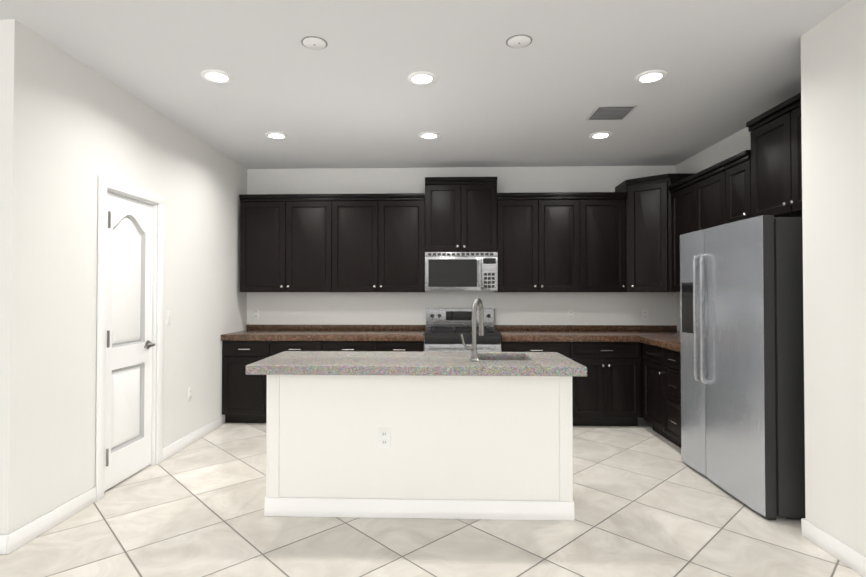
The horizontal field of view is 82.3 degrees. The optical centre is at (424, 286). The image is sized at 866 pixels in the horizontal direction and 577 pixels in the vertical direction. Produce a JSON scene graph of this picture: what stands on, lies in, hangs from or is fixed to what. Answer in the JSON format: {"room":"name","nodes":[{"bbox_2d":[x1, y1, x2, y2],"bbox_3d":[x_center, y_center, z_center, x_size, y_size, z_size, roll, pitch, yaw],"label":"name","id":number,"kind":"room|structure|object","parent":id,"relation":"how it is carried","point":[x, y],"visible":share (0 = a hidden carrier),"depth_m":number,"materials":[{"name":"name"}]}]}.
{"room":"kitchen","nodes":[
{"label":"kitchen","id":0,"kind":"room"},
{"bbox_2d":[0,19,246,534],"bbox_3d":[-2.422,0.011,4.086,0.720,2.730,3.083,0,-1,2],"label":"wall","id":1,"kind":"structure","parent":0,"point":[72,128],"depth_m":2.98,"materials":[{"name":"paint"}]},
{"bbox_2d":[7,416,221,553],"bbox_3d":[-2.065,1.323,3.720,0.012,0.095,2.437,0,-1,2],"label":"baseboard","id":2,"kind":"structure","parent":1,"relation":"attached to","point":[22,536],"depth_m":2.90,"materials":[{"name":"white wood"}]},
{"bbox_2d":[105,192,154,490],"bbox_3d":[-2.087,0.365,3.517,0.102,1.982,0.582,0,-1,2],"label":"pantry door","id":3,"kind":"structure","parent":1,"relation":"in","point":[128,393],"depth_m":3.52,"materials":[{"name":"white wood"}]},
{"bbox_2d":[96,174,163,500],"bbox_3d":[-2.129,0.328,3.529,0.136,2.080,0.740,0,-1,2],"label":"door frame","id":4,"kind":"structure","parent":1,"relation":"attached to","point":[113,186],"depth_m":3.47,"materials":[{"name":"white wood"}]},
{"bbox_2d":[166,311,170,324],"bbox_3d":[-2.059,0.254,3.993,0.010,0.116,0.072,0,-1,2],"label":"light switch","id":5,"kind":"object","parent":1,"relation":"attached to","point":[168,317],"visible":1,"depth_m":3.98,"materials":[{"name":"white plastic"}]},
{"bbox_2d":[188,386,191,400],"bbox_3d":[-2.049,0.939,4.333,0.007,0.116,0.072,0,-1,2],"label":"electrical outlet","id":6,"kind":"object","parent":1,"relation":"attached to","point":[189,393],"visible":1,"depth_m":4.33,"materials":[{"name":"white plastic"}]},
{"bbox_2d":[0,0,850,168],"bbox_3d":[-1.534,-1.444,1.218,10.740,0.100,9.400,0,-1,2],"label":"ceiling","id":7,"kind":"structure","parent":0,"point":[350,95],"depth_m":3.14,"materials":[{"name":"paint"}]},
{"bbox_2d":[201,69,232,82],"bbox_3d":[-1.347,-1.361,3.220,0.196,0.010,0.196,0,-1,2],"label":"recessed light","id":8,"kind":"object","parent":7,"relation":"in","point":[215,76],"visible":0.96,"depth_m":3.21,"materials":[{"name":"white"}]},
{"bbox_2d":[265,132,287,138],"bbox_3d":[-1.322,-1.344,4.428,0.196,0.010,0.196,0,-1,2],"label":"recessed light","id":9,"kind":"object","parent":7,"relation":"in","point":[275,135],"visible":0.96,"depth_m":4.42,"materials":[{"name":"white"}]},
{"bbox_2d":[301,36,327,49],"bbox_3d":[-0.620,-1.366,2.793,0.148,0.012,0.148,0,-1,2],"label":"ceiling plate","id":10,"kind":"object","parent":7,"relation":"attached to","point":[314,43],"visible":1,"depth_m":2.78,"materials":[{"name":"grey plastic"}]},
{"bbox_2d":[407,71,436,84],"bbox_3d":[-0.015,-1.361,3.248,0.196,0.010,0.196,0,-1,2],"label":"recessed light","id":11,"kind":"object","parent":7,"relation":"in","point":[421,78],"visible":1,"depth_m":3.23,"materials":[{"name":"white"}]},
{"bbox_2d":[418,132,439,139],"bbox_3d":[0.045,-1.344,4.429,0.196,0.010,0.196,0,-1,2],"label":"recessed light","id":12,"kind":"object","parent":7,"relation":"in","point":[429,135],"visible":1,"depth_m":4.42,"materials":[{"name":"white"}]},
{"bbox_2d":[506,34,532,47],"bbox_3d":[0.530,-1.366,2.774,0.148,0.012,0.148,0,-1,2],"label":"ceiling plate","id":13,"kind":"object","parent":7,"relation":"attached to","point":[519,41],"visible":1,"depth_m":2.76,"materials":[{"name":"grey plastic"}]},
{"bbox_2d":[589,131,611,138],"bbox_3d":[1.571,-1.345,4.419,0.196,0.010,0.196,0,-1,2],"label":"recessed light","id":14,"kind":"object","parent":7,"relation":"in","point":[601,135],"visible":1,"depth_m":4.41,"materials":[{"name":"white"}]},
{"bbox_2d":[586,105,637,119],"bbox_3d":[1.455,-1.351,3.867,0.300,0.012,0.300,0,-1,2],"label":"ceiling vent","id":15,"kind":"object","parent":7,"relation":"in","point":[611,112],"visible":1,"depth_m":3.83,"materials":[{"name":"grey metal"}]},
{"bbox_2d":[635,70,667,83],"bbox_3d":[1.474,-1.361,3.224,0.196,0.010,0.196,0,-1,2],"label":"recessed light","id":16,"kind":"object","parent":7,"relation":"in","point":[650,76],"visible":1,"depth_m":3.21,"materials":[{"name":"white"}]},
{"bbox_2d":[0,418,862,576],"bbox_3d":[-1.534,1.386,1.179,10.740,0.100,9.400,0,-1,2],"label":"floor","id":17,"kind":"structure","parent":0,"point":[648,501],"depth_m":2.72,"materials":[{"name":"tile"}]},
{"bbox_2d":[221,340,268,422],"bbox_3d":[-1.780,0.969,5.274,0.482,0.844,0.637,0,-1,2],"label":"base cabinet","id":18,"kind":"object","parent":17,"relation":"on","point":[244,397],"depth_m":4.96,"materials":[{"name":"brown wood"}]},
{"bbox_2d":[221,328,424,339],"bbox_3d":[-1.009,0.515,5.238,2.026,0.059,0.672,0,-1,2],"label":"countertop","id":19,"kind":"structure","parent":18,"relation":"on","point":[250,333],"depth_m":4.97,"materials":[{"name":"brown stone"}]},
{"bbox_2d":[269,340,324,356],"bbox_3d":[-1.274,0.969,5.258,0.531,0.844,0.637,0,-1,2],"label":"base cabinet","id":20,"kind":"object","parent":17,"relation":"on","point":[275,346],"depth_m":4.95,"materials":[{"name":"brown wood"}]},
{"bbox_2d":[325,340,376,350],"bbox_3d":[-0.743,0.969,5.241,0.531,0.844,0.637,0,-1,2],"label":"base cabinet","id":21,"kind":"object","parent":17,"relation":"on","point":[330,345],"depth_m":4.93,"materials":[{"name":"brown wood"}]},
{"bbox_2d":[377,340,423,351],"bbox_3d":[-0.237,0.969,5.224,0.482,0.844,0.637,0,-1,2],"label":"base cabinet","id":22,"kind":"object","parent":17,"relation":"on","point":[382,345],"depth_m":4.91,"materials":[{"name":"brown wood"}]},
{"bbox_2d":[264,375,574,520],"bbox_3d":[-0.031,0.929,3.131,1.818,0.867,0.453,0,-1,2],"label":"kitchen island","id":23,"kind":"object","parent":17,"relation":"on","point":[405,434],"depth_m":2.92,"materials":[{"name":"paint"}]},
{"bbox_2d":[246,351,586,378],"bbox_3d":[-0.043,0.467,3.053,1.874,0.052,0.685,0,-1,2],"label":"island countertop","id":24,"kind":"structure","parent":23,"relation":"on","point":[551,365],"depth_m":2.77,"materials":[{"name":"grey stone"}]},
{"bbox_2d":[461,298,483,361],"bbox_3d":[0.290,0.255,2.980,0.154,0.368,0.206,0,-1,2],"label":"faucet","id":25,"kind":"object","parent":24,"relation":"on","point":[473,347],"visible":1,"depth_m":2.90,"materials":[{"name":"silver metal"}]},
{"bbox_2d":[424,308,501,351],"bbox_3d":[0.384,0.813,5.143,0.756,1.155,0.746,0,-1,2],"label":"range","id":26,"kind":"object","parent":17,"relation":"on","point":[446,328],"visible":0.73,"depth_m":4.89,"materials":[{"name":"silver metal"}]},
{"bbox_2d":[501,341,574,425],"bbox_3d":[1.107,0.968,5.181,0.678,0.844,0.638,0,-1,2],"label":"base cabinet","id":27,"kind":"object","parent":17,"relation":"on","point":[562,347],"depth_m":4.87,"materials":[{"name":"brown wood"}]},
{"bbox_2d":[571,341,638,425],"bbox_3d":[1.784,0.968,5.160,0.678,0.844,0.638,0,-1,2],"label":"base cabinet","id":28,"kind":"object","parent":17,"relation":"on","point":[633,375],"depth_m":4.85,"materials":[{"name":"brown wood"}]},
{"bbox_2d":[495,329,680,340],"bbox_3d":[1.765,0.514,5.149,1.996,0.059,0.673,0,-1,2],"label":"countertop","id":29,"kind":"structure","parent":28,"relation":"on","point":[507,334],"depth_m":4.97,"materials":[{"name":"brown stone"}]},
{"bbox_2d":[639,341,662,435],"bbox_3d":[2.423,0.960,4.552,0.638,0.844,0.455,0,-1,2],"label":"base cabinet","id":30,"kind":"object","parent":17,"relation":"on","point":[650,356],"depth_m":4.60,"materials":[{"name":"brown wood"}]},
{"bbox_2d":[639,337,680,352],"bbox_3d":[2.398,0.503,4.332,0.673,0.059,0.910,0,-1,2],"label":"countertop","id":31,"kind":"structure","parent":30,"relation":"on","point":[663,342],"depth_m":4.37,"materials":[{"name":"brown stone"}]},
{"bbox_2d":[663,349,680,447],"bbox_3d":[2.409,0.953,4.098,0.638,0.844,0.455,0,-1,2],"label":"base cabinet","id":32,"kind":"object","parent":17,"relation":"on","point":[671,360],"depth_m":4.20,"materials":[{"name":"brown wood"}]},
{"bbox_2d":[680,215,805,519],"bbox_3d":[2.315,0.478,3.369,0.766,1.775,1.000,0,-1,2],"label":"refrigerator","id":33,"kind":"object","parent":17,"relation":"on","point":[742,367],"visible":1,"depth_m":3.02,"materials":[{"name":"grey metal"}]},
{"bbox_2d":[247,166,675,324],"bbox_3d":[0.383,0.031,5.599,5.030,2.730,0.120,0,-1,2],"label":"wall","id":34,"kind":"structure","parent":0,"point":[409,308],"depth_m":5.55,"materials":[{"name":"paint"}]},
{"bbox_2d":[253,309,258,318],"bbox_3d":[-1.903,0.311,5.604,0.072,0.116,0.007,0,-1,2],"label":"outlet","id":35,"kind":"object","parent":34,"relation":"attached to","point":[255,313],"visible":1,"depth_m":5.60,"materials":[{"name":"white plastic"}]},
{"bbox_2d":[239,197,330,291],"bbox_3d":[-1.474,-0.437,5.438,0.989,1.002,0.328,0,-1,2],"label":"upper cabinet","id":36,"kind":"object","parent":34,"relation":"attached to","point":[285,242],"depth_m":5.28,"materials":[{"name":"brown wood"}]},
{"bbox_2d":[246,324,424,331],"bbox_3d":[-0.998,0.461,5.566,2.026,0.059,0.017,0,-1,2],"label":"backsplash","id":37,"kind":"structure","parent":34,"relation":"attached to","point":[416,328],"depth_m":5.55,"materials":[{"name":"brown stone"}]},
{"bbox_2d":[331,197,425,291],"bbox_3d":[-0.485,-0.437,5.407,0.989,1.002,0.328,0,-1,2],"label":"upper cabinet","id":38,"kind":"object","parent":34,"relation":"attached to","point":[332,242],"depth_m":5.25,"materials":[{"name":"brown wood"}]},
{"bbox_2d":[425,177,496,251],"bbox_3d":[0.391,-0.752,5.368,0.760,0.790,0.358,0,-1,2],"label":"upper cabinet","id":39,"kind":"object","parent":34,"relation":"attached to","point":[460,214],"visible":0.98,"depth_m":5.22,"materials":[{"name":"brown wood"}]},
{"bbox_2d":[425,252,497,290],"bbox_3d":[0.389,-0.153,5.316,0.752,0.400,0.445,0,-1,2],"label":"microwave","id":40,"kind":"object","parent":39,"relation":"attached to","point":[461,271],"visible":1,"depth_m":5.14,"materials":[{"name":"silver metal"}]},
{"bbox_2d":[494,196,581,291],"bbox_3d":[1.201,-0.438,5.353,0.856,1.002,0.328,0,-1,2],"label":"upper cabinet","id":41,"kind":"object","parent":34,"relation":"attached to","point":[561,241],"depth_m":5.19,"materials":[{"name":"brown wood"}]},
{"bbox_2d":[568,309,573,319],"bbox_3d":[1.625,0.310,5.491,0.072,0.116,0.007,0,-1,2],"label":"outlet","id":42,"kind":"object","parent":34,"relation":"attached to","point":[570,314],"visible":1,"depth_m":5.49,"materials":[{"name":"white plastic"}]},
{"bbox_2d":[495,325,676,328],"bbox_3d":[1.775,0.460,5.477,1.996,0.059,0.018,0,-1,2],"label":"backsplash","id":43,"kind":"structure","parent":34,"relation":"attached to","point":[496,326],"depth_m":5.47,"materials":[{"name":"brown stone"}]},
{"bbox_2d":[582,196,625,291],"bbox_3d":[1.868,-0.438,5.331,0.480,1.002,0.328,0,-1,2],"label":"upper cabinet","id":44,"kind":"object","parent":34,"relation":"attached to","point":[603,217],"depth_m":5.17,"materials":[{"name":"brown wood"}]},
{"bbox_2d":[642,309,647,319],"bbox_3d":[2.435,0.309,5.465,0.072,0.116,0.007,0,-1,2],"label":"outlet","id":45,"kind":"object","parent":34,"relation":"attached to","point":[644,314],"visible":1,"depth_m":5.46,"materials":[{"name":"white plastic"}]},
{"bbox_2d":[615,173,695,291],"bbox_3d":[2.428,-0.522,5.168,0.670,1.165,0.620,0,-1,2],"label":"upper cabinet","id":46,"kind":"object","parent":34,"relation":"attached to","point":[648,237],"visible":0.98,"depth_m":4.99,"materials":[{"name":"brown wood"}]},
{"bbox_2d":[675,127,750,330],"bbox_3d":[2.791,0.010,4.071,0.120,2.730,2.780,0,-1,2],"label":"wall","id":47,"kind":"structure","parent":0,"point":[730,146],"depth_m":4.70,"materials":[{"name":"paint"}]},
{"bbox_2d":[668,161,725,291],"bbox_3d":[2.558,-0.470,4.399,0.358,1.040,0.928,0,-1,2],"label":"upper cabinet","id":48,"kind":"object","parent":47,"relation":"attached to","point":[698,200],"visible":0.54,"depth_m":4.40,"materials":[{"name":"brown wood"}]},
{"bbox_2d":[722,150,750,223],"bbox_3d":[2.538,-0.734,3.778,0.358,0.530,0.318,0,-1,2],"label":"upper cabinet","id":49,"kind":"object","parent":47,"relation":"attached to","point":[737,167],"visible":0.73,"depth_m":3.77,"materials":[{"name":"brown wood"}]},
{"bbox_2d":[746,92,801,217],"bbox_3d":[2.519,-0.842,3.200,0.358,0.730,0.838,0,-1,2],"label":"upper cabinet","id":50,"kind":"object","parent":47,"relation":"attached to","point":[776,161],"visible":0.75,"depth_m":3.33,"materials":[{"name":"brown wood"}]},
{"bbox_2d":[800,0,865,556],"bbox_3d":[2.780,-0.050,-0.331,1.620,2.730,6.020,0,-1,2],"label":"wall","id":51,"kind":"structure","parent":0,"point":[833,89],"depth_m":2.48,"materials":[{"name":"paint"}]},
{"bbox_2d":[801,518,865,576],"bbox_3d":[2.272,1.268,-0.325,0.632,0.095,6.034,0,-1,2],"label":"baseboard","id":52,"kind":"structure","parent":51,"relation":"attached to","point":[850,557],"depth_m":2.47,"materials":[{"name":"white wood"}]},
{"bbox_3d":[-4.393,-0.009,2.667,4.330,2.730,0.120,0,-1,2],"label":"wall","id":53,"kind":"structure","parent":0,"visible":0},
{"bbox_2d":[0,535,7,553],"bbox_3d":[-4.335,1.307,2.579,4.451,0.095,0.012,0,-1,2],"label":"baseboard","id":54,"kind":"structure","parent":53,"relation":"attached to","point":[3,544],"depth_m":2.50,"materials":[{"name":"white wood"}]}
]}

